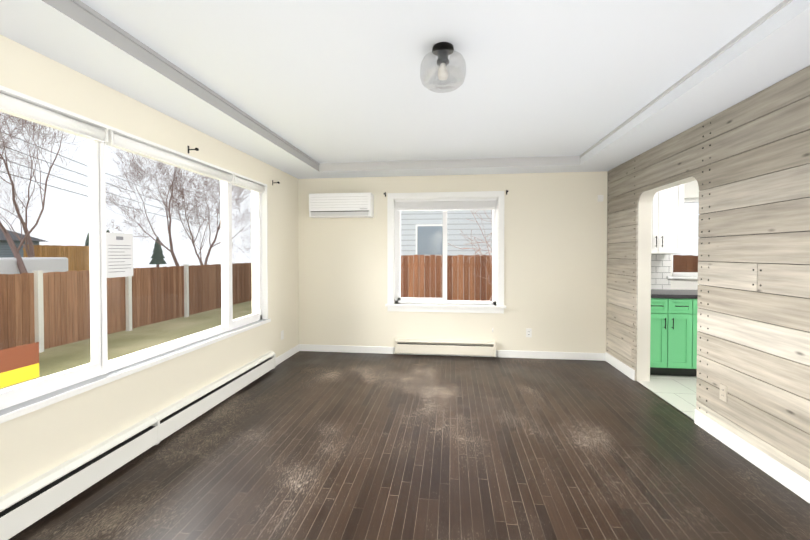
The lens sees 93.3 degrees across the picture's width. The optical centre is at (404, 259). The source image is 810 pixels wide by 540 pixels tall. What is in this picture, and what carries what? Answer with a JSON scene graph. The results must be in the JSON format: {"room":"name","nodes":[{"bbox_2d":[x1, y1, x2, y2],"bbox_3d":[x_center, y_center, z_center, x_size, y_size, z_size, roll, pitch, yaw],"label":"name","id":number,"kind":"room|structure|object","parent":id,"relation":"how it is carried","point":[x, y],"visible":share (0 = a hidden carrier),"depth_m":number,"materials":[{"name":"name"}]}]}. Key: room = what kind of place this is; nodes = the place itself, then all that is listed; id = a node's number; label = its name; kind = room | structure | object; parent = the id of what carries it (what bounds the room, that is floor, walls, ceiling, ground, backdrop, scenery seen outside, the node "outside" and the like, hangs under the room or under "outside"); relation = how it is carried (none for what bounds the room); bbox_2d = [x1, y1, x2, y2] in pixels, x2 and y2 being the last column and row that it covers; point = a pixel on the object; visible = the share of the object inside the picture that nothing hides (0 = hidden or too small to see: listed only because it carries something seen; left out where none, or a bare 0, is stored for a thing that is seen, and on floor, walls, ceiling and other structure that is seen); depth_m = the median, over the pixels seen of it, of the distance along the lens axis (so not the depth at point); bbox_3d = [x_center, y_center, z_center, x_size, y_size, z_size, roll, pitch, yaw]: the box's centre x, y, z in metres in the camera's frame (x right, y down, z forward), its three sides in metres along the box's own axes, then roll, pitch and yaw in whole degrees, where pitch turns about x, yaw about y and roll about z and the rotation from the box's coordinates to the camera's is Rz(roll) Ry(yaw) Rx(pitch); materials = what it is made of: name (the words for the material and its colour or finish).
{"room":"empty living room","nodes":[
{"label":"empty living room","id":0,"kind":"room"},
{"bbox_2d":[0,34,298,496],"bbox_3d":[-2.036,0.039,1.643,0.200,2.600,7.870,0,1,7],"label":"wall","id":1,"kind":"structure","parent":0,"point":[36,443],"depth_m":2.61,"materials":[{"name":"beige paint"}]},
{"bbox_2d":[0,85,270,423],"bbox_3d":[-1.813,-0.049,3.095,0.161,1.592,2.764,0,1,7],"label":"window","id":2,"kind":"structure","parent":1,"relation":"in","point":[19,400],"depth_m":2.41,"materials":[{"name":"white"}]},
{"bbox_2d":[106,232,132,277],"bbox_3d":[-1.916,-0.029,2.571,0.001,0.295,0.215,0,1,7],"label":"sign","id":3,"kind":"object","parent":2,"relation":"attached to","point":[119,254],"visible":0.94,"depth_m":2.57,"materials":[{"name":"white paper"}]},
{"bbox_2d":[0,351,275,539],"bbox_3d":[-1.771,1.207,2.702,0.074,0.199,3.604,0,1,7],"label":"baseboard heater","id":4,"kind":"object","parent":1,"relation":"attached to","point":[26,505],"visible":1,"depth_m":2.32,"materials":[{"name":"white metal"}]},
{"bbox_2d":[276,344,299,365],"bbox_3d":[-1.930,1.291,1.650,0.014,0.095,7.470,0,1,7],"label":"baseboard","id":5,"kind":"structure","parent":1,"relation":"attached to","point":[289,353],"depth_m":4.95,"materials":[{"name":"white wood"}]},
{"bbox_2d":[0,0,809,178],"bbox_3d":[0.059,-1.167,1.369,4.420,0.220,7.870,0,1,7],"label":"ceiling","id":6,"kind":"structure","parent":0,"point":[305,89],"depth_m":2.31,"materials":[{"name":"white paint"}]},
{"bbox_2d":[420,42,465,92],"bbox_3d":[0.209,-1.060,2.112,0.254,0.218,0.254,0,1,7],"label":"pendant light","id":7,"kind":"object","parent":6,"relation":"attached to","point":[442,51],"visible":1,"depth_m":2.09,"materials":[{"name":"clear glass"}]},
{"bbox_2d":[8,351,809,539],"bbox_3d":[1.538,1.375,1.230,7.400,0.060,7.870,0,1,7],"label":"floor","id":8,"kind":"structure","parent":0,"point":[307,445],"depth_m":2.45,"materials":[{"name":"brown wood"}]},
{"bbox_2d":[650,297,697,375],"bbox_3d":[2.950,0.855,4.498,0.559,0.876,0.614,0,1,7],"label":"base cabinet","id":9,"kind":"object","parent":8,"relation":"on","point":[673,338],"depth_m":4.19,"materials":[{"name":"green wood"}]},
{"bbox_2d":[651,289,697,296],"bbox_3d":[4.142,0.400,4.338,2.965,0.040,0.629,0,1,7],"label":"countertop","id":10,"kind":"structure","parent":9,"relation":"on","point":[654,292],"depth_m":4.28,"materials":[{"name":"grey stone"}]},
{"bbox_2d":[298,171,698,352],"bbox_3d":[2.095,-0.015,5.003,7.190,2.600,0.200,0,1,7],"label":"wall","id":11,"kind":"structure","parent":0,"point":[555,255],"depth_m":5.00,"materials":[{"name":"beige paint"}]},
{"bbox_2d":[309,192,373,217],"bbox_3d":[-0.852,-0.723,5.135,0.835,0.310,0.220,0,1,7],"label":"mini-split air conditioner","id":12,"kind":"object","parent":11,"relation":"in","point":[341,205],"visible":1,"depth_m":5.03,"materials":[{"name":"white plastic"}]},
{"bbox_2d":[385,191,505,331],"bbox_3d":[0.534,0.030,5.128,1.590,1.845,0.170,0,1,7],"label":"window","id":13,"kind":"structure","parent":11,"relation":"in","point":[397,203],"depth_m":5.11,"materials":[{"name":"white plastic"}]},
{"bbox_2d":[395,338,495,356],"bbox_3d":[0.525,1.169,5.075,1.324,0.199,0.074,0,1,7],"label":"baseboard heater","id":14,"kind":"object","parent":11,"relation":"attached to","point":[451,347],"visible":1,"depth_m":5.05,"materials":[{"name":"beige metal"}]},
{"bbox_2d":[300,344,603,360],"bbox_3d":[0.548,1.225,5.101,4.040,0.115,0.018,0,1,7],"label":"baseboard","id":15,"kind":"structure","parent":11,"relation":"attached to","point":[303,347],"depth_m":5.01,"materials":[{"name":"white wood"}]},
{"bbox_2d":[526,328,531,336],"bbox_3d":[1.611,0.955,4.973,0.070,0.114,0.008,0,1,7],"label":"electrical outlet","id":16,"kind":"object","parent":11,"relation":"attached to","point":[528,332],"visible":1,"depth_m":4.97,"materials":[{"name":"white plastic"}]},
{"bbox_2d":[598,195,603,201],"bbox_3d":[2.471,-0.773,4.833,0.065,0.080,0.022,0,1,7],"label":"sensor box","id":17,"kind":"object","parent":11,"relation":"attached to","point":[600,198],"visible":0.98,"depth_m":4.82,"materials":[{"name":"white plastic"}]},
{"bbox_2d":[651,254,670,289],"bbox_3d":[3.001,0.158,4.788,0.598,0.460,0.011,0,1,7],"label":"tile backsplash","id":18,"kind":"structure","parent":11,"relation":"attached to","point":[660,268],"depth_m":4.76,"materials":[{"name":"white tile"}]},
{"bbox_2d":[651,184,683,253],"bbox_3d":[2.957,-0.539,4.604,0.544,0.940,0.354,0,1,7],"label":"upper cabinet","id":19,"kind":"object","parent":11,"relation":"attached to","point":[667,221],"visible":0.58,"depth_m":4.40,"materials":[{"name":"white wood"}]},
{"bbox_2d":[667,198,698,278],"bbox_3d":[3.850,-0.261,4.730,1.180,1.000,0.150,0,1,7],"label":"kitchen window","id":20,"kind":"structure","parent":11,"relation":"in","point":[684,275],"depth_m":4.78,"materials":[{"name":"white plastic"}]},
{"bbox_2d":[637,177,695,380],"bbox_3d":[2.188,0.047,1.129,0.131,2.600,7.470,0,1,7],"label":"wall","id":21,"kind":"structure","parent":0,"point":[644,280],"depth_m":4.07,"materials":[{"name":"beige paint"}]},
{"bbox_2d":[604,352,634,380],"bbox_3d":[2.499,1.236,4.465,0.014,0.115,0.750,0,1,7],"label":"baseboard","id":22,"kind":"structure","parent":21,"relation":"attached to","point":[619,365],"depth_m":4.41,"materials":[{"name":"white wood"}]},
{"bbox_2d":[608,130,809,399],"bbox_3d":[2.119,0.147,1.139,0.007,2.400,7.470,0,1,7],"label":"backing","id":23,"kind":"object","parent":21,"relation":"attached to","point":[739,262],"visible":0.09,"depth_m":2.54,"materials":[{"name":"black"}]},
{"bbox_2d":[606,66,809,481],"bbox_3d":[2.113,0.147,1.140,0.018,2.396,7.466,0,1,7],"label":"planks","id":24,"kind":"object","parent":23,"relation":"attached to","point":[765,408],"visible":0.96,"depth_m":2.55,"materials":[{"name":"beige wood"}]},
{"bbox_2d":[607,122,761,412],"bbox_3d":[2.265,0.126,2.453,0.016,2.324,4.746,0,1,7],"label":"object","id":25,"kind":"structure","parent":24,"relation":"attached to","point":[701,266],"depth_m":3.00,"materials":[{"name":"grey metal"}]},
{"bbox_2d":[719,383,726,401],"bbox_3d":[2.294,0.961,2.758,0.008,0.114,0.070,0,1,7],"label":"outlet","id":26,"kind":"object","parent":24,"relation":"attached to","point":[723,393],"visible":1,"depth_m":2.75,"materials":[{"name":"beige plastic"}]},
{"bbox_2d":[694,409,809,503],"bbox_3d":[1.988,1.303,0.262,0.014,0.115,5.660,0,1,7],"label":"baseboard","id":27,"kind":"structure","parent":21,"relation":"attached to","point":[794,482],"depth_m":2.44,"materials":[{"name":"white wood"}]},
{"label":"outside","id":28,"kind":"structure","parent":0,"visible":0},
{"bbox_2d":[0,265,251,389],"bbox_3d":[-2.479,2.027,17.914,85.000,0.100,115.000,0,1,7],"label":"ground","id":29,"kind":"structure","parent":28,"point":[125,339],"depth_m":9.94,"materials":[{"name":"green plant"}]},
{"bbox_2d":[0,342,38,387],"bbox_3d":[-6.102,1.768,6.008,0.008,0.800,0.660,0,1,7],"label":"sign","id":30,"kind":"object","parent":29,"relation":"on","point":[30,352],"depth_m":6.04,"materials":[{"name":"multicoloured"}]},
{"bbox_2d":[0,229,48,257],"bbox_3d":[-33.242,-0.301,25.848,8.800,4.300,10.200,0,1,7],"label":"house","id":31,"kind":"structure","parent":29,"relation":"on","point":[5,244],"depth_m":28.45,"materials":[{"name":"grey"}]},
{"bbox_2d":[0,257,67,273],"bbox_3d":[-15.018,0.989,13.780,2.000,2.091,4.600,0,1,7],"label":"van","id":32,"kind":"object","parent":29,"relation":"on","point":[35,263],"depth_m":14.63,"materials":[{"name":"white metal"}]},
{"bbox_2d":[0,113,79,256],"bbox_3d":[-18.004,-3.044,16.640,8.371,10.132,7.623,0,1,7],"label":"tree","id":33,"kind":"object","parent":29,"relation":"on","point":[30,252],"depth_m":17.31,"materials":[{"name":"brown plant"}]},
{"bbox_2d":[0,113,85,273],"bbox_3d":[-14.765,-2.712,12.567,7.060,9.601,7.124,0,1,7],"label":"tree","id":34,"kind":"object","parent":29,"relation":"on","point":[21,267],"depth_m":14.13,"materials":[{"name":"brown plant"}]},
{"bbox_2d":[23,245,89,270],"bbox_3d":[-21.302,0.471,24.812,0.059,2.730,6.200,0,1,7],"label":"fence","id":35,"kind":"object","parent":29,"relation":"on","point":[53,251],"depth_m":24.32,"materials":[{"name":"brown wood"}]},
{"bbox_2d":[85,231,107,245],"bbox_3d":[-30.826,-0.566,37.439,2.000,4.456,1.902,0,1,7],"label":"conifer","id":36,"kind":"object","parent":29,"relation":"on","point":[87,239],"depth_m":37.13,"materials":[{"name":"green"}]},
{"bbox_2d":[0,263,251,352],"bbox_3d":[-7.989,1.137,12.021,0.180,1.870,38.000,0,1,7],"label":"fence","id":37,"kind":"object","parent":29,"relation":"on","point":[25,312],"depth_m":10.57,"materials":[{"name":"brown wood"}]},
{"bbox_2d":[87,149,218,265],"bbox_3d":[-14.934,-3.085,21.827,8.745,9.996,7.847,0,1,7],"label":"tree","id":38,"kind":"object","parent":29,"relation":"on","point":[168,222],"depth_m":22.69,"materials":[{"name":"brown plant"}]},
{"bbox_2d":[149,236,166,266],"bbox_3d":[-28.928,-0.588,44.764,1.800,4.264,1.712,0,1,7],"label":"conifer","id":39,"kind":"object","parent":29,"relation":"on","point":[159,257],"depth_m":44.43,"materials":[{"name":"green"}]},
{"bbox_2d":[159,170,239,264],"bbox_3d":[-14.728,-2.652,28.234,7.374,8.969,6.824,0,1,7],"label":"tree","id":40,"kind":"object","parent":29,"relation":"on","point":[193,241],"depth_m":28.22,"materials":[{"name":"brown plant"}]},
{"bbox_2d":[154,170,250,264],"bbox_3d":[-10.306,-1.882,20.322,5.305,7.639,7.722,0,1,7],"label":"tree","id":41,"kind":"object","parent":29,"relation":"on","point":[198,210],"depth_m":19.49,"materials":[{"name":"brown plant"}]},
{"bbox_2d":[401,210,492,300],"bbox_3d":[2.941,-1.107,16.872,12.800,6.200,8.800,0,1,7],"label":"house","id":42,"kind":"structure","parent":29,"relation":"on","point":[431,234],"depth_m":13.01,"materials":[{"name":"white"}]},
{"bbox_2d":[448,210,492,300],"bbox_3d":[2.119,0.485,6.509,2.767,3.370,2.284,0,1,7],"label":"tree","id":43,"kind":"object","parent":29,"relation":"on","point":[478,245],"depth_m":6.17,"materials":[{"name":"brown plant"}]},
{"bbox_2d":[401,255,697,300],"bbox_3d":[5.276,0.986,9.187,15.500,2.202,0.059,0,1,7],"label":"fence","id":44,"kind":"object","parent":29,"relation":"on","point":[416,277],"depth_m":9.64,"materials":[{"name":"brown wood"}]},
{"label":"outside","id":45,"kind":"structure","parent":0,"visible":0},
{"bbox_2d":[0,132,214,226],"bbox_3d":[-21.808,-6.292,24.310,0.763,4.707,57.231,0,1,-7],"label":"power line","id":46,"kind":"structure","parent":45,"point":[87,176],"depth_m":25.27,"materials":[{"name":"grey metal"}]}
]}

